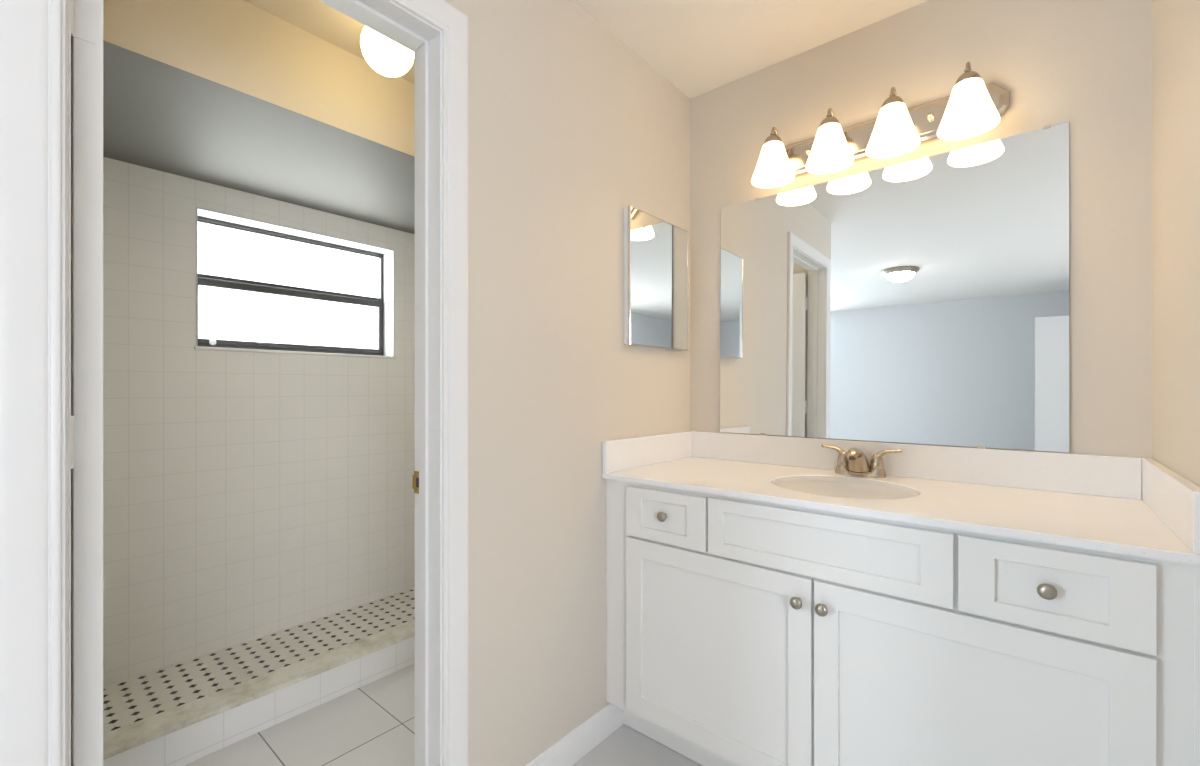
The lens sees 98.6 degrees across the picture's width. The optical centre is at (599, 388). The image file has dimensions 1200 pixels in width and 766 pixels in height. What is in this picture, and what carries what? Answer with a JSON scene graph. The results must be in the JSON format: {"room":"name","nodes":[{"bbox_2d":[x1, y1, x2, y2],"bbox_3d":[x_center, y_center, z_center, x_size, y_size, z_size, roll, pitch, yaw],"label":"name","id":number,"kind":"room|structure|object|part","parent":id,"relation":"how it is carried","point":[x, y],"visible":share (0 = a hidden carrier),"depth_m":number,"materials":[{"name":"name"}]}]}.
{"room":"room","nodes":[
{"label":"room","id":0,"kind":"room"},
{"bbox_2d":[103,157,414,686],"bbox_3d":[-1.582,-0.028,2.581,0.170,2.445,2.000,0,0,40],"label":"wall","id":1,"kind":"structure","parent":0,"point":[247,496],"depth_m":2.32,"materials":[{"name":"beige tile"}]},
{"bbox_2d":[194,207,396,358],"bbox_3d":[-1.516,-0.482,2.638,0.166,0.620,0.924,0,0,40],"label":"window","id":2,"kind":"structure","parent":1,"relation":"in","point":[384,302],"depth_m":2.63,"materials":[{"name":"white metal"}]},
{"bbox_3d":[-1.557,-0.353,2.671,0.004,0.263,0.870,0,0,40],"label":"pane","id":3,"kind":"part","parent":2,"relation":"part of","materials":[{"name":"clear glass"}]},
{"bbox_3d":[-1.571,-0.645,2.683,0.004,0.251,0.870,0,0,40],"label":"pane","id":4,"kind":"part","parent":2,"relation":"part of","materials":[{"name":"clear glass"}]},
{"bbox_3d":[-1.570,-0.635,2.682,0.019,0.276,0.870,0,0,40],"label":"sash","id":5,"kind":"part","parent":2,"relation":"part of","materials":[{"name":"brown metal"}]},
{"bbox_3d":[-1.556,-0.357,2.670,0.018,0.303,0.870,0,0,40],"label":"sash","id":6,"kind":"part","parent":2,"relation":"part of","materials":[{"name":"brown metal"}]},
{"bbox_3d":[-1.504,-0.178,2.627,0.132,0.013,0.924,0,0,40],"label":"sill","id":7,"kind":"part","parent":2,"relation":"part of","materials":[{"name":"white stone"}]},
{"bbox_2d":[103,0,414,233],"bbox_3d":[-1.162,-1.131,2.231,0.932,0.439,1.792,0,0,40],"label":"wall","id":8,"kind":"structure","parent":0,"point":[233,94],"depth_m":1.78,"materials":[{"name":"beige paint"}]},
{"bbox_2d":[244,0,414,83],"bbox_3d":[-0.553,-1.272,1.763,0.602,0.155,1.920,0,0,40],"label":"ceiling","id":9,"kind":"structure","parent":0,"point":[315,17],"depth_m":1.68,"materials":[{"name":"beige paint"}]},
{"bbox_2d":[360,26,413,76],"bbox_3d":[-0.672,-1.098,1.635,0.158,0.194,0.158,0,0,40],"label":"globe light","id":10,"kind":"object","parent":9,"relation":"attached to","point":[387,57],"visible":0.62,"depth_m":1.59,"materials":[{"name":"white glass"}]},
{"bbox_2d":[103,587,702,765],"bbox_3d":[-1.182,1.230,-0.409,6.500,0.130,6.250,0,0,40],"label":"floor","id":11,"kind":"structure","parent":0,"point":[137,698],"depth_m":1.92,"materials":[{"name":"tile"}]},
{"bbox_2d":[103,619,414,765],"bbox_3d":[-1.009,1.127,2.101,0.124,0.136,1.792,0,0,40],"label":"shower curb","id":12,"kind":"object","parent":11,"relation":"on","point":[181,735],"visible":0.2,"depth_m":1.80,"materials":[{"name":"white tile"}]},
{"bbox_2d":[606,479,1199,765],"bbox_3d":[0.712,0.751,1.546,1.368,0.888,0.612,0,0,40],"label":"vanity cabinet","id":13,"kind":"object","parent":11,"relation":"on","point":[740,632],"visible":0.99,"depth_m":1.23,"materials":[{"name":"white paint"}]},
{"bbox_3d":[0.196,0.399,1.612,0.032,0.032,0.029,0,0,40],"label":"knob","id":14,"kind":"part","parent":13,"relation":"part of","materials":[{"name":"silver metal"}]},
{"bbox_3d":[0.204,0.403,1.624,0.293,0.160,0.020,0,0,40],"label":"drawer","id":15,"kind":"part","parent":13,"relation":"part of","materials":[{"name":"white paint"}]},
{"bbox_3d":[0.320,0.775,1.526,0.597,0.569,0.020,0,0,40],"label":"door","id":16,"kind":"part","parent":13,"relation":"part of","materials":[{"name":"white paint"}]},
{"bbox_3d":[0.509,0.552,1.335,0.032,0.032,0.029,0,0,40],"label":"knob","id":17,"kind":"part","parent":13,"relation":"part of","materials":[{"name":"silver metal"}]},
{"bbox_3d":[0.556,0.552,1.295,0.032,0.032,0.029,0,0,40],"label":"knob","id":18,"kind":"part","parent":13,"relation":"part of","materials":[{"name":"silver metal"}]},
{"bbox_3d":[0.551,0.401,1.331,0.598,0.164,0.020,0,0,40],"label":"false drawer","id":19,"kind":"part","parent":13,"relation":"part of","materials":[{"name":"white paint"}]},
{"bbox_2d":[602,431,1199,564],"bbox_3d":[0.721,0.243,1.556,1.368,0.127,0.591,0,0,40],"label":"countertop","id":20,"kind":"structure","parent":13,"relation":"on","point":[1134,506],"depth_m":1.43,"materials":[{"name":"white stone"}]},
{"bbox_2d":[774,481,915,498],"bbox_3d":[0.719,0.387,1.539,0.440,0.160,0.396,0,0,40],"label":"sink","id":21,"kind":"object","parent":20,"relation":"in","point":[826,488],"visible":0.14,"depth_m":1.69,"materials":[{"name":"white ceramic"}]},
{"bbox_2d":[821,444,901,477],"bbox_3d":[0.846,0.240,1.700,0.248,0.095,0.139,0,0,40],"label":"faucet","id":22,"kind":"object","parent":20,"relation":"on","point":[854,462],"visible":1,"depth_m":1.69,"materials":[{"name":"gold metal"}]},
{"bbox_3d":[0.815,0.235,1.778,0.098,0.083,0.051,0,0,40],"label":"handle","id":23,"kind":"part","parent":22,"relation":"part of","materials":[{"name":"silver metal"}]},
{"bbox_3d":[0.843,0.240,1.696,0.074,0.093,0.124,0,0,40],"label":"spout","id":24,"kind":"part","parent":22,"relation":"part of","materials":[{"name":"silver metal"}]},
{"bbox_3d":[0.872,0.281,1.730,0.156,0.015,0.054,0,0,40],"label":"plate","id":25,"kind":"part","parent":22,"relation":"part of","materials":[{"name":"silver metal"}]},
{"bbox_3d":[0.929,0.235,1.682,0.098,0.083,0.051,0,0,40],"label":"handle","id":26,"kind":"part","parent":22,"relation":"part of","materials":[{"name":"silver metal"}]},
{"bbox_3d":[0.783,0.775,1.135,0.602,0.569,0.020,0,0,40],"label":"door","id":27,"kind":"part","parent":13,"relation":"part of","materials":[{"name":"white paint"}]},
{"bbox_3d":[0.889,0.401,1.026,0.032,0.032,0.029,0,0,40],"label":"knob","id":28,"kind":"part","parent":13,"relation":"part of","materials":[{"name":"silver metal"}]},
{"bbox_3d":[0.900,0.401,1.036,0.296,0.164,0.020,0,0,40],"label":"drawer","id":29,"kind":"part","parent":13,"relation":"part of","materials":[{"name":"white paint"}]},
{"bbox_2d":[444,0,689,765],"bbox_3d":[-0.303,-0.028,1.500,0.120,2.445,2.000,0,0,40],"label":"wall","id":30,"kind":"structure","parent":0,"point":[569,128],"depth_m":1.57,"materials":[{"name":"beige paint"}]},
{"bbox_2d":[71,0,102,765],"bbox_3d":[-1.107,0.156,1.107,0.664,2.054,0.096,0,0,42],"label":"door","id":31,"kind":"structure","parent":30,"relation":"in","point":[86,15],"depth_m":0.90,"materials":[{"name":"white paint"}]},
{"bbox_2d":[0,0,467,765],"bbox_3d":[-0.604,0.114,1.036,0.018,2.163,0.803,0,0,40],"label":"trim","id":32,"kind":"structure","parent":30,"relation":"attached to","point":[30,30],"depth_m":0.77,"materials":[{"name":"white wood"}]},
{"bbox_2d":[61,0,441,765],"bbox_3d":[-0.657,0.142,1.081,0.120,2.106,0.689,0,0,40],"label":"trim","id":33,"kind":"structure","parent":30,"relation":"attached to","point":[387,18],"depth_m":1.30,"materials":[{"name":"white wood"}]},
{"bbox_2d":[412,471,418,493],"bbox_3d":[-0.483,0.246,1.359,0.040,0.058,0.004,0,0,40],"label":"strike plate","id":34,"kind":"object","parent":33,"relation":"attached to","point":[415,477],"visible":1,"depth_m":1.36,"materials":[{"name":"gold metal"}]},
{"bbox_2d":[525,703,622,765],"bbox_3d":[-0.133,1.147,1.596,0.014,0.096,0.661,0,0,40],"label":"baseboard","id":35,"kind":"structure","parent":30,"relation":"attached to","point":[568,750],"depth_m":1.68,"materials":[{"name":"white wood"}]},
{"bbox_2d":[624,205,687,350],"bbox_3d":[0.227,-0.408,2.009,0.031,0.499,0.405,0,0,40],"label":"medicine cabinet","id":36,"kind":"object","parent":30,"relation":"attached to","point":[655,249],"visible":1,"depth_m":1.96,"materials":[{"name":"white metal"}]},
{"bbox_2d":[573,0,927,98],"bbox_3d":[-1.182,-1.300,-0.409,6.500,0.100,6.250,0,0,40],"label":"ceiling","id":37,"kind":"structure","parent":0,"point":[700,47],"depth_m":1.78,"materials":[{"name":"white paint"}]},
{"bbox_2d":[690,0,1151,457],"bbox_3d":[0.936,-0.028,1.827,1.590,2.445,0.100,0,0,40],"label":"wall","id":38,"kind":"structure","parent":0,"point":[1085,64],"depth_m":1.50,"materials":[{"name":"beige paint"}]},
{"bbox_2d":[751,62,1008,187],"bbox_3d":[0.860,-0.853,1.697,0.756,0.198,0.196,0,0,40],"label":"vanity light","id":39,"kind":"object","parent":38,"relation":"attached to","point":[973,108],"visible":1,"depth_m":1.65,"materials":[{"name":"white glass"}]},
{"bbox_3d":[0.625,-0.819,1.865,0.150,0.129,0.150,0,0,40],"label":"lamp shade","id":40,"kind":"part","parent":39,"relation":"part of","materials":[{"name":"white glass"}]},
{"bbox_3d":[0.654,-0.894,1.901,0.040,0.117,0.103,0,0,40],"label":"arm","id":41,"kind":"part","parent":39,"relation":"part of","materials":[{"name":"silver metal"}]},
{"bbox_3d":[0.773,-0.819,1.740,0.150,0.129,0.150,0,0,40],"label":"lamp shade","id":42,"kind":"part","parent":39,"relation":"part of","materials":[{"name":"white glass"}]},
{"bbox_3d":[0.802,-0.894,1.775,0.040,0.117,0.103,0,0,40],"label":"arm","id":43,"kind":"part","parent":39,"relation":"part of","materials":[{"name":"silver metal"}]},
{"bbox_3d":[0.917,-0.819,1.618,0.150,0.129,0.150,0,0,40],"label":"lamp shade","id":44,"kind":"part","parent":39,"relation":"part of","materials":[{"name":"white glass"}]},
{"bbox_3d":[0.914,-0.855,1.762,0.756,0.122,0.026,0,0,40],"label":"plate","id":45,"kind":"part","parent":39,"relation":"part of","materials":[{"name":"silver metal"}]},
{"bbox_3d":[1.065,-0.819,1.494,0.150,0.129,0.150,0,0,40],"label":"lamp shade","id":46,"kind":"part","parent":39,"relation":"part of","materials":[{"name":"white glass"}]},
{"bbox_2d":[720,122,1068,451],"bbox_3d":[0.901,-0.286,1.780,1.062,0.931,0.018,0,0,40],"label":"wall mirror","id":47,"kind":"object","parent":38,"relation":"attached to","point":[925,300],"visible":1,"depth_m":1.68,"materials":[{"name":"white mirror"}]},
{"bbox_2d":[1152,0,1199,486],"bbox_3d":[1.151,-0.028,0.926,0.100,2.445,1.000,0,0,40],"label":"wall","id":48,"kind":"structure","parent":0,"point":[1175,23],"depth_m":1.11,"materials":[{"name":"beige paint"}]}
]}

